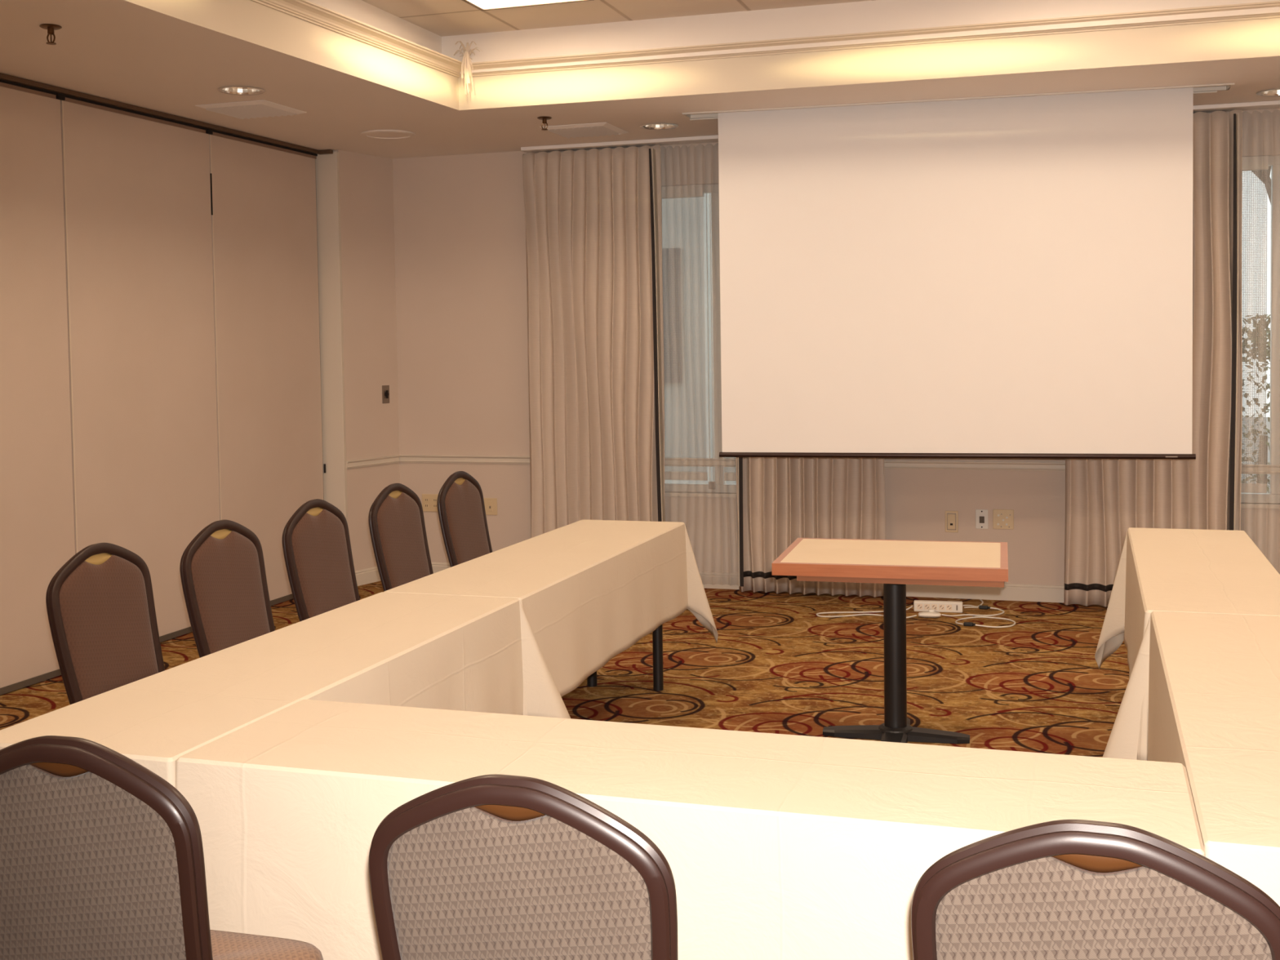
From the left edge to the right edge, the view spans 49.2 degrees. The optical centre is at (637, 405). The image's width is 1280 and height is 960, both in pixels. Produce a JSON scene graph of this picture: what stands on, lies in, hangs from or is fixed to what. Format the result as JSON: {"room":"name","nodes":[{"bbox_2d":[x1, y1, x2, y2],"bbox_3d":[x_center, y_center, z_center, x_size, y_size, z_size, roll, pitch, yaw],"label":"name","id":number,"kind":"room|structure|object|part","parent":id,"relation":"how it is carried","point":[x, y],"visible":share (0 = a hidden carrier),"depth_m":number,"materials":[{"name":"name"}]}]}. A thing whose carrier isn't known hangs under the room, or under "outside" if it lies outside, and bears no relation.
{"room":"conference room","nodes":[
{"label":"conference room","id":0,"kind":"room"},
{"bbox_2d":[333,150,399,570],"bbox_3d":[-2.003,-0.243,9.556,0.530,2.900,0.530,0,3,18],"label":"wall","id":1,"kind":"structure","parent":0,"point":[366,181],"depth_m":9.46,"materials":[{"name":"paint"}]},
{"bbox_2d":[315,151,347,523],"bbox_3d":[-2.028,-0.224,9.272,0.176,2.888,0.032,0,3,18],"label":"trim","id":2,"kind":"structure","parent":1,"relation":"attached to","point":[327,166],"depth_m":9.24,"materials":[{"name":"beige paint"}]},
{"bbox_2d":[355,566,380,586],"bbox_3d":[-1.784,1.155,9.546,0.014,0.102,0.529,1,3,31],"label":"baseboard","id":3,"kind":"structure","parent":1,"relation":"attached to","point":[364,576],"depth_m":9.46,"materials":[{"name":"beige paint"}]},
{"bbox_2d":[346,454,399,469],"bbox_3d":[-1.792,0.386,9.506,0.024,0.054,0.524,1,3,31],"label":"trim","id":4,"kind":"structure","parent":1,"relation":"attached to","point":[353,464],"depth_m":9.49,"materials":[{"name":"beige paint"}]},
{"bbox_2d":[382,385,389,403],"bbox_3d":[-1.724,-0.075,9.618,0.020,0.124,0.072,1,3,31],"label":"switch","id":5,"kind":"object","parent":1,"relation":"attached to","point":[385,388],"visible":1,"depth_m":9.61,"materials":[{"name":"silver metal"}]},
{"bbox_2d":[0,580,1129,757],"bbox_3d":[0.051,1.519,2.977,8.730,0.100,12.350,0,3,18],"label":"floor","id":6,"kind":"structure","parent":0,"point":[1036,684],"depth_m":6.69,"materials":[{"name":"carpet"}]},
{"bbox_2d":[45,542,164,704],"bbox_3d":[-1.514,0.937,4.451,0.511,0.984,0.479,0,3,18],"label":"banquet chair","id":7,"kind":"object","parent":6,"relation":"on","point":[100,607],"visible":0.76,"depth_m":4.46,"materials":[{"name":"brown fabric"}]},
{"bbox_2d":[0,735,323,959],"bbox_3d":[-0.856,1.014,2.491,0.479,0.984,0.511,0,3,16],"label":"banquet chair","id":8,"kind":"object","parent":6,"relation":"on","point":[102,857],"visible":1,"depth_m":2.25,"materials":[{"name":"brown fabric"}]},
{"bbox_2d":[29,764,88,777],"bbox_3d":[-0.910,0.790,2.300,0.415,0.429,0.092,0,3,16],"label":"handle","id":9,"kind":"object","parent":8,"relation":"on","point":[36,771],"depth_m":2.25,"materials":[{"name":"brown wood"}]},
{"bbox_3d":[-0.914,0.791,2.288,0.415,0.429,0.084,0,3,16],"label":"panel","id":10,"kind":"part","parent":8,"relation":"part of","materials":[{"name":"fabric"}]},
{"bbox_3d":[-0.911,0.807,2.299,0.479,0.552,0.131,0,3,16],"label":"frame","id":11,"kind":"part","parent":8,"relation":"part of","materials":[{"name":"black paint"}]},
{"bbox_3d":[-0.841,1.053,2.542,0.452,0.086,0.410,0,3,16],"label":"seat","id":12,"kind":"part","parent":8,"relation":"part of","materials":[{"name":"brown fabric"}]},
{"bbox_2d":[179,520,275,657],"bbox_3d":[-1.286,0.909,5.012,0.511,0.984,0.479,0,3,18],"label":"banquet chair","id":13,"kind":"object","parent":6,"relation":"on","point":[223,575],"visible":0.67,"depth_m":5.01,"materials":[{"name":"brown fabric"}]},
{"bbox_2d":[281,498,359,622],"bbox_3d":[-1.097,0.877,5.665,0.511,0.984,0.479,0,3,18],"label":"banquet chair","id":14,"kind":"object","parent":6,"relation":"on","point":[316,540],"visible":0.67,"depth_m":5.66,"materials":[{"name":"brown fabric"}]},
{"bbox_2d":[368,483,433,591],"bbox_3d":[-0.876,0.846,6.286,0.511,0.984,0.479,0,3,18],"label":"banquet chair","id":15,"kind":"object","parent":6,"relation":"on","point":[396,520],"visible":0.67,"depth_m":6.28,"materials":[{"name":"brown fabric"}]},
{"bbox_2d":[436,471,492,567],"bbox_3d":[-0.656,0.818,6.856,0.511,0.984,0.479,0,3,18],"label":"banquet chair","id":16,"kind":"object","parent":6,"relation":"on","point":[461,511],"visible":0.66,"depth_m":6.84,"materials":[{"name":"brown fabric"}]},
{"bbox_2d":[368,773,678,959],"bbox_3d":[-0.102,1.014,2.249,0.479,0.984,0.511,0,3,18],"label":"banquet chair","id":17,"kind":"object","parent":6,"relation":"on","point":[486,867],"visible":1,"depth_m":2.01,"materials":[{"name":"brown fabric"}]},
{"bbox_2d":[473,806,546,822],"bbox_3d":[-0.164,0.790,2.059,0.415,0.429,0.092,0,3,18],"label":"handle","id":18,"kind":"object","parent":17,"relation":"on","point":[481,814],"depth_m":2.01,"materials":[{"name":"brown wood"}]},
{"bbox_2d":[586,624,663,691],"bbox_3d":[-0.321,0.978,5.684,0.491,0.753,1.974,0,3,18],"label":"folding table","id":19,"kind":"object","parent":6,"relation":"on","point":[657,634],"visible":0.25,"depth_m":6.43,"materials":[{"name":"black metal"}]},
{"bbox_2d":[384,520,718,715],"bbox_3d":[-0.292,0.886,5.727,0.755,0.590,2.158,0,3,18],"label":"tablecloth","id":20,"kind":"object","parent":19,"relation":"on","point":[588,591],"visible":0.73,"depth_m":5.50,"materials":[{"name":"fabric"}]},
{"bbox_3d":[-0.216,0.970,6.538,0.047,0.690,0.047,0,3,18],"label":"leg","id":21,"kind":"part","parent":19,"relation":"part of","materials":[{"name":"black metal"}]},
{"bbox_3d":[0.093,0.970,6.438,0.047,0.690,0.047,0,3,18],"label":"leg","id":22,"kind":"part","parent":19,"relation":"part of","materials":[{"name":"black metal"}]},
{"bbox_2d":[771,537,1008,743],"bbox_3d":[1.034,0.962,5.604,0.876,0.748,0.704,0,3,15],"label":"pedestal table","id":23,"kind":"object","parent":6,"relation":"on","point":[895,564],"visible":0.96,"depth_m":5.55,"materials":[{"name":"beige laminate"}]},
{"bbox_2d":[816,599,983,617],"bbox_3d":[1.615,1.184,8.200,1.134,0.063,0.322,-2,3,-19],"label":"power strip","id":24,"kind":"object","parent":6,"relation":"on","point":[954,606],"visible":0.85,"depth_m":8.18,"materials":[{"name":"white plastic"}]},
{"bbox_3d":[1.344,1.206,8.104,0.592,0.034,0.237,-1,3,-6],"label":"cord","id":25,"kind":"part","parent":24,"relation":"part of","materials":[{"name":"white plastic"}]},
{"bbox_2d":[916,604,922,608],"bbox_3d":[1.660,1.183,8.206,0.032,0.032,0.002,0,3,14],"label":"outlet","id":26,"kind":"object","parent":24,"relation":"attached to","point":[918,606],"depth_m":8.20,"materials":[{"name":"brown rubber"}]},
{"bbox_2d":[924,604,929,609],"bbox_3d":[1.701,1.183,8.195,0.032,0.032,0.002,0,3,14],"label":"outlet","id":27,"kind":"object","parent":24,"relation":"attached to","point":[926,606],"depth_m":8.19,"materials":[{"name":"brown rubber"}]},
{"bbox_2d":[931,604,937,609],"bbox_3d":[1.742,1.182,8.185,0.032,0.032,0.002,0,3,14],"label":"outlet","id":28,"kind":"object","parent":24,"relation":"attached to","point":[933,606],"depth_m":8.18,"materials":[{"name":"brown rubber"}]},
{"bbox_2d":[938,604,944,609],"bbox_3d":[1.782,1.182,8.175,0.032,0.032,0.002,0,3,14],"label":"outlet","id":29,"kind":"object","parent":24,"relation":"attached to","point":[941,606],"depth_m":8.17,"materials":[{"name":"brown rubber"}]},
{"bbox_2d":[946,604,951,610],"bbox_3d":[1.823,1.182,8.165,0.032,0.032,0.002,0,3,14],"label":"outlet","id":30,"kind":"object","parent":24,"relation":"attached to","point":[948,607],"depth_m":8.16,"materials":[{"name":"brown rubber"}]},
{"bbox_3d":[2.021,1.181,8.343,0.049,0.045,0.409,0,3,27],"label":"cord","id":31,"kind":"part","parent":24,"relation":"part of","materials":[{"name":"white plastic"}]},
{"bbox_2d":[918,604,1004,617],"bbox_3d":[1.896,1.194,8.082,0.551,0.044,0.215,-2,3,-27],"label":"power cable","id":32,"kind":"object","parent":6,"relation":"on","point":[931,614],"visible":1,"depth_m":8.04,"materials":[{"name":"white plastic"}]},
{"bbox_3d":[1.966,1.191,8.222,0.123,0.023,0.011,-3,3,-37],"label":"cord","id":33,"kind":"part","parent":32,"relation":"part of","materials":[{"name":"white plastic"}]},
{"bbox_3d":[1.970,1.204,8.082,0.429,0.020,0.158,-2,3,-33],"label":"cord","id":34,"kind":"part","parent":32,"relation":"part of","materials":[{"name":"white plastic"}]},
{"bbox_2d":[955,616,1015,627],"bbox_3d":[1.961,1.213,7.863,0.328,0.021,0.278,0,3,18],"label":"cable","id":35,"kind":"object","parent":6,"relation":"on","point":[965,624],"visible":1,"depth_m":7.78,"materials":[{"name":"white plastic"}]},
{"bbox_2d":[911,819,1279,959],"bbox_3d":[0.672,1.012,2.020,0.479,0.984,0.511,0,3,20],"label":"banquet chair","id":36,"kind":"object","parent":6,"relation":"on","point":[1060,889],"visible":1,"depth_m":1.78,"materials":[{"name":"brown fabric"}]},
{"bbox_2d":[1050,856,1145,874],"bbox_3d":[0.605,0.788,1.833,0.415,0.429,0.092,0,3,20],"label":"handle","id":37,"kind":"object","parent":36,"relation":"on","point":[1059,864],"depth_m":1.78,"materials":[{"name":"brown wood"}]},
{"bbox_3d":[0.601,0.790,1.821,0.415,0.429,0.084,0,3,20],"label":"panel","id":38,"kind":"part","parent":36,"relation":"part of","materials":[{"name":"fabric"}]},
{"bbox_3d":[-0.912,1.068,3.847,0.491,0.753,1.835,0,3,18],"label":"folding table","id":39,"kind":"object","parent":6,"relation":"on","visible":0},
{"bbox_2d":[0,591,570,787],"bbox_3d":[-0.880,0.960,3.867,0.678,0.559,2.126,0,3,20],"label":"tablecloth","id":40,"kind":"object","parent":39,"relation":"on","point":[438,651],"visible":0.52,"depth_m":3.83,"materials":[{"name":"fabric"}]},
{"bbox_2d":[0,0,1279,159],"bbox_3d":[0.018,-1.637,2.832,8.500,0.422,12.150,0,3,18],"label":"ceiling","id":41,"kind":"structure","parent":0,"point":[173,57],"depth_m":7.07,"materials":[{"name":"paint"}]},
{"bbox_2d":[39,23,62,44],"bbox_3d":[-2.340,-1.477,5.576,0.084,0.071,0.084,0,3,18],"label":"sprinkler","id":42,"kind":"object","parent":41,"relation":"attached to","point":[51,28],"visible":1,"depth_m":5.57,"materials":[{"name":"gold metal"}]},
{"bbox_2d":[0,72,333,695],"bbox_3d":[-3.772,0.028,4.013,0.220,2.894,11.060,0,3,18],"label":"wall","id":43,"kind":"structure","parent":41,"relation":"hanging from","point":[160,364],"depth_m":7.52,"materials":[{"name":"plastic"}]},
{"bbox_3d":[-3.055,-0.078,6.401,0.080,2.810,1.222,0,3,18],"label":"panel","id":44,"kind":"part","parent":43,"relation":"part of","materials":[{"name":"plastic"}]},
{"bbox_3d":[-2.679,-0.135,7.571,0.080,2.810,1.222,0,3,18],"label":"panel","id":45,"kind":"part","parent":43,"relation":"part of","materials":[{"name":"plastic"}]},
{"bbox_3d":[-3.813,-1.377,3.992,0.036,0.019,10.986,0,3,18],"label":"rail","id":46,"kind":"part","parent":43,"relation":"part of","materials":[{"name":"brown metal"}]},
{"bbox_3d":[-2.312,-0.191,8.712,0.080,2.810,1.162,0,3,18],"label":"panel","id":47,"kind":"part","parent":43,"relation":"part of","materials":[{"name":"plastic"}]},
{"bbox_2d":[217,85,265,95],"bbox_3d":[-1.985,-1.646,7.003,0.232,0.143,0.232,0,3,18],"label":"recessed light","id":48,"kind":"object","parent":41,"relation":"in","point":[232,90],"visible":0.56,"depth_m":7.08,"materials":[{"name":"silver metal"}]},
{"bbox_2d":[195,99,306,119],"bbox_3d":[-2.084,-1.593,7.560,0.420,0.022,0.420,0,3,18],"label":"ceiling vent","id":49,"kind":"object","parent":41,"relation":"in","point":[253,108],"visible":1,"depth_m":7.49,"materials":[{"name":"white metal"}]},
{"bbox_2d":[360,129,415,139],"bbox_3d":[-1.518,-1.650,8.521,0.330,0.011,0.330,0,3,18],"label":"ceiling speaker","id":50,"kind":"object","parent":41,"relation":"attached to","point":[375,134],"visible":1,"depth_m":8.49,"materials":[{"name":"paint"}]},
{"bbox_2d":[367,132,409,137],"bbox_3d":[-1.518,-1.649,8.521,0.264,0.003,0.264,0,3,18],"label":"grille","id":51,"kind":"object","parent":50,"relation":"attached to","point":[370,135],"depth_m":8.52,"materials":[{"name":"metal"}]},
{"bbox_2d":[462,0,593,10],"bbox_3d":[-0.589,-1.980,6.660,0.600,0.015,0.600,0,3,18],"label":"recessed light","id":52,"kind":"object","parent":41,"relation":"in","point":[482,5],"visible":1,"depth_m":6.90,"materials":[{"name":"white plastic"}]},
{"bbox_2d":[468,0,573,8],"bbox_3d":[-0.589,-1.981,6.660,0.560,0.010,0.560,0,3,18],"label":"diffuser","id":53,"kind":"object","parent":52,"relation":"attached to","point":[479,4],"depth_m":6.90,"materials":[{"name":"beige plastic"}]},
{"bbox_2d":[537,116,551,130],"bbox_3d":[-0.530,-1.611,8.002,0.084,0.071,0.084,0,3,18],"label":"sprinkler","id":54,"kind":"object","parent":41,"relation":"attached to","point":[544,119],"visible":1,"depth_m":7.99,"materials":[{"name":"gold metal"}]},
{"bbox_2d":[539,122,628,138],"bbox_3d":[-0.317,-1.660,8.466,0.420,0.022,0.420,0,3,18],"label":"ceiling vent","id":55,"kind":"object","parent":41,"relation":"in","point":[603,129],"visible":0.98,"depth_m":8.39,"materials":[{"name":"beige metal"}]},
{"bbox_2d":[640,123,678,129],"bbox_3d":[0.131,-1.737,8.360,0.232,0.143,0.232,0,3,18],"label":"recessed light","id":56,"kind":"object","parent":41,"relation":"in","point":[650,126],"visible":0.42,"depth_m":8.44,"materials":[{"name":"silver metal"}]},
{"bbox_2d":[250,0,1279,77],"bbox_3d":[0.626,-1.687,3.841,5.760,0.060,6.648,0,3,18],"label":"trim","id":57,"kind":"structure","parent":41,"relation":"attached to","point":[304,10],"depth_m":6.94,"materials":[{"name":"beige paint"}]},
{"bbox_2d":[453,40,482,94],"bbox_3d":[-0.915,-1.826,7.575,0.152,0.292,0.142,-1,3,-12],"label":"tuft","id":58,"kind":"object","parent":57,"relation":"attached to","point":[466,64],"visible":1,"depth_m":7.55,"materials":[{"name":"beige plant"}]},
{"bbox_2d":[520,100,1279,153],"bbox_3d":[2.180,-1.689,8.308,6.140,0.023,0.148,0,3,18],"label":"rail","id":59,"kind":"object","parent":41,"relation":"attached to","point":[1273,104],"visible":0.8,"depth_m":8.89,"materials":[{"name":"white metal"}]},
{"bbox_2d":[522,144,665,537],"bbox_3d":[-0.281,-0.243,9.146,0.953,2.860,0.098,0,3,18],"label":"curtain","id":60,"kind":"object","parent":59,"relation":"hanging from","point":[593,216],"visible":0.8,"depth_m":9.14,"materials":[{"name":"beige fabric"}]},
{"bbox_2d":[735,457,885,597],"bbox_3d":[1.069,-0.244,8.716,0.942,2.860,0.107,0,3,18],"label":"curtain","id":61,"kind":"object","parent":59,"relation":"hanging from","point":[781,500],"visible":0.26,"depth_m":8.77,"materials":[{"name":"beige fabric"}]},
{"bbox_2d":[1064,109,1242,607],"bbox_3d":[2.977,-0.245,8.096,0.979,2.860,0.097,0,3,18],"label":"curtain","id":62,"kind":"object","parent":59,"relation":"hanging from","point":[1104,498],"visible":0.38,"depth_m":8.03,"materials":[{"name":"beige fabric"}]},
{"bbox_2d":[682,83,1235,459],"bbox_3d":[1.713,-0.764,7.722,2.918,2.119,0.236,0,3,14],"label":"projection screen","id":63,"kind":"object","parent":41,"relation":"hanging from","point":[1011,276],"visible":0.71,"depth_m":7.70,"materials":[{"name":"white fabric"}]},
{"bbox_2d":[1256,88,1279,96],"bbox_3d":[3.446,-1.748,7.494,0.232,0.143,0.232,0,3,18],"label":"recessed light","id":64,"kind":"object","parent":41,"relation":"in","point":[1271,92],"visible":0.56,"depth_m":7.58,"materials":[{"name":"silver metal"}]},
{"bbox_2d":[392,86,1279,585],"bbox_3d":[2.037,-0.612,8.611,8.400,3.600,0.180,0,3,18],"label":"wall","id":65,"kind":"structure","parent":0,"point":[460,247],"depth_m":9.48,"materials":[{"name":"paint"}]},
{"bbox_2d":[422,493,438,511],"bbox_3d":[-1.430,0.677,9.691,0.138,0.122,0.010,0,3,18],"label":"outlet plate","id":66,"kind":"object","parent":65,"relation":"attached to","point":[429,504],"visible":0.85,"depth_m":9.69,"materials":[{"name":"beige plastic"}]},
{"bbox_2d":[483,497,497,515],"bbox_3d":[-1.005,0.693,9.552,0.102,0.116,0.014,0,3,18],"label":"switch plate","id":67,"kind":"object","parent":65,"relation":"attached to","point":[491,504],"visible":0.89,"depth_m":9.55,"materials":[{"name":"beige plastic"}]},
{"bbox_2d":[488,501,492,511],"bbox_3d":[-1.005,0.693,9.552,0.034,0.068,0.003,0,3,18],"label":"socket","id":68,"kind":"object","parent":67,"relation":"attached to","point":[490,503],"depth_m":9.55,"materials":[{"name":"beige plastic"}]},
{"bbox_2d":[662,183,737,497],"bbox_3d":[0.552,-0.417,9.057,1.400,2.025,0.140,0,3,18],"label":"window","id":69,"kind":"structure","parent":65,"relation":"in","point":[721,486],"depth_m":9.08,"materials":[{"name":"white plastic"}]},
{"bbox_2d":[661,184,715,488],"bbox_3d":[0.199,-0.439,9.144,0.624,1.973,0.044,0,3,18],"label":"roller shade","id":70,"kind":"object","parent":69,"relation":"attached to","point":[692,191],"visible":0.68,"depth_m":9.11,"materials":[{"name":"grey fabric"}]},
{"bbox_3d":[0.471,-0.432,9.042,0.028,1.870,0.004,0,3,18],"label":"chain","id":71,"kind":"part","parent":70,"relation":"part of","materials":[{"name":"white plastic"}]},
{"bbox_3d":[0.557,0.584,9.072,1.400,0.025,0.080,0,3,18],"label":"sill","id":72,"kind":"part","parent":69,"relation":"part of","materials":[{"name":"beige paint"}]},
{"bbox_2d":[724,457,736,480],"bbox_3d":[0.867,-0.467,8.927,0.668,1.918,0.044,0,3,18],"label":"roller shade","id":73,"kind":"object","parent":69,"relation":"attached to","point":[727,476],"visible":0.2,"depth_m":9.05,"materials":[{"name":"grey"}]},
{"bbox_3d":[0.869,-0.464,8.932,0.660,1.810,0.002,0,3,18],"label":"panel","id":74,"kind":"part","parent":73,"relation":"part of","materials":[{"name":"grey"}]},
{"bbox_2d":[431,561,1064,602],"bbox_3d":[2.095,1.140,8.576,7.870,0.102,0.014,0,3,18],"label":"baseboard","id":75,"kind":"structure","parent":65,"relation":"attached to","point":[1011,592],"depth_m":8.59,"materials":[{"name":"beige paint"}]},
{"bbox_2d":[399,454,1279,474],"bbox_3d":[2.082,0.371,8.538,7.870,0.054,0.024,0,3,18],"label":"trim","id":76,"kind":"structure","parent":65,"relation":"attached to","point":[701,462],"depth_m":8.67,"materials":[{"name":"beige paint"}]},
{"bbox_2d":[945,511,958,532],"bbox_3d":[1.937,0.717,8.607,0.079,0.132,0.013,0,3,18],"label":"outlet plate","id":77,"kind":"object","parent":65,"relation":"attached to","point":[951,517],"visible":1,"depth_m":8.60,"materials":[{"name":"beige plastic"}]},
{"bbox_2d":[975,509,988,528],"bbox_3d":[2.110,0.698,8.552,0.075,0.119,0.010,0,3,18],"label":"data plate","id":78,"kind":"object","parent":65,"relation":"attached to","point":[981,515],"visible":1,"depth_m":8.55,"materials":[{"name":"white plastic"}]},
{"bbox_2d":[992,509,1013,529],"bbox_3d":[2.230,0.696,8.511,0.123,0.121,0.014,0,3,18],"label":"jack plate","id":79,"kind":"object","parent":65,"relation":"attached to","point":[1002,518],"visible":1,"depth_m":8.51,"materials":[{"name":"beige plastic"}]},
{"bbox_2d":[1240,155,1279,508],"bbox_3d":[4.026,-0.419,7.938,1.900,2.025,0.140,0,3,18],"label":"window","id":80,"kind":"structure","parent":65,"relation":"in","point":[1273,496],"depth_m":8.06,"materials":[{"name":"glass"}]},
{"bbox_2d":[1240,155,1268,493],"bbox_3d":[3.456,-0.431,8.096,0.626,1.993,0.044,0,3,18],"label":"roller shade","id":81,"kind":"object","parent":80,"relation":"attached to","point":[1253,163],"visible":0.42,"depth_m":8.06,"materials":[{"name":"grey"}]},
{"bbox_3d":[4.032,0.582,7.954,1.900,0.025,0.080,0,3,18],"label":"sill","id":82,"kind":"part","parent":80,"relation":"part of","materials":[{"name":"beige paint"}]},
{"label":"outside","id":83,"kind":"structure","parent":0,"visible":0},
{"bbox_2d":[1241,417,1270,493],"bbox_3d":[6.295,0.893,19.551,28.000,0.200,23.050,0,3,18],"label":"ground","id":84,"kind":"structure","parent":83,"point":[1268,424],"depth_m":23.03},
{"bbox_2d":[1240,312,1270,493],"bbox_3d":[4.916,0.231,11.044,1.772,1.920,1.776,0,3,18],"label":"shrub","id":85,"kind":"object","parent":84,"relation":"on","point":[1264,460],"visible":0.15,"depth_m":11.00,"materials":[{"name":"green plant"}]},
{"bbox_3d":[4.933,0.713,11.065,0.102,0.953,0.092,1,3,40],"label":"stem","id":86,"kind":"part","parent":85,"relation":"part of","materials":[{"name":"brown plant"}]},
{"bbox_2d":[1252,165,1271,204],"bbox_3d":[6.852,-1.150,13.204,2.155,4.439,3.494,-3,4,-44],"label":"tree","id":87,"kind":"object","parent":84,"relation":"on","point":[1268,181],"visible":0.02,"depth_m":14.12,"materials":[{"name":"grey plant"}]},
{"bbox_3d":[0.067,1.099,2.822,1.944,0.753,0.471,0,3,18],"label":"folding table","id":88,"kind":"object","parent":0,"visible":0},
{"bbox_2d":[175,699,1205,959],"bbox_3d":[0.066,0.976,2.819,2.010,0.527,0.545,0,3,18],"label":"tablecloth","id":89,"kind":"object","parent":88,"relation":"on","point":[775,846],"visible":0.6,"depth_m":2.72,"materials":[{"name":"fabric"}]},
{"bbox_3d":[1.485,1.059,3.238,0.445,0.753,2.033,0,3,18],"label":"folding table","id":90,"kind":"object","parent":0,"visible":0},
{"bbox_2d":[1102,610,1279,906],"bbox_3d":[1.449,1.020,3.302,0.683,0.695,2.363,0,3,16],"label":"tablecloth","id":91,"kind":"object","parent":90,"relation":"on","point":[1211,681],"visible":0.52,"depth_m":3.16,"materials":[{"name":"fabric"}]},
{"bbox_3d":[2.087,0.966,5.152,0.451,0.753,1.930,0,3,18],"label":"folding table","id":92,"kind":"object","parent":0,"visible":0},
{"bbox_2d":[1094,527,1279,760],"bbox_3d":[2.089,0.906,5.194,0.728,0.652,2.097,0,3,18],"label":"tablecloth","id":93,"kind":"object","parent":92,"relation":"on","point":[1217,571],"visible":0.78,"depth_m":5.07,"materials":[{"name":"fabric"}]}
]}

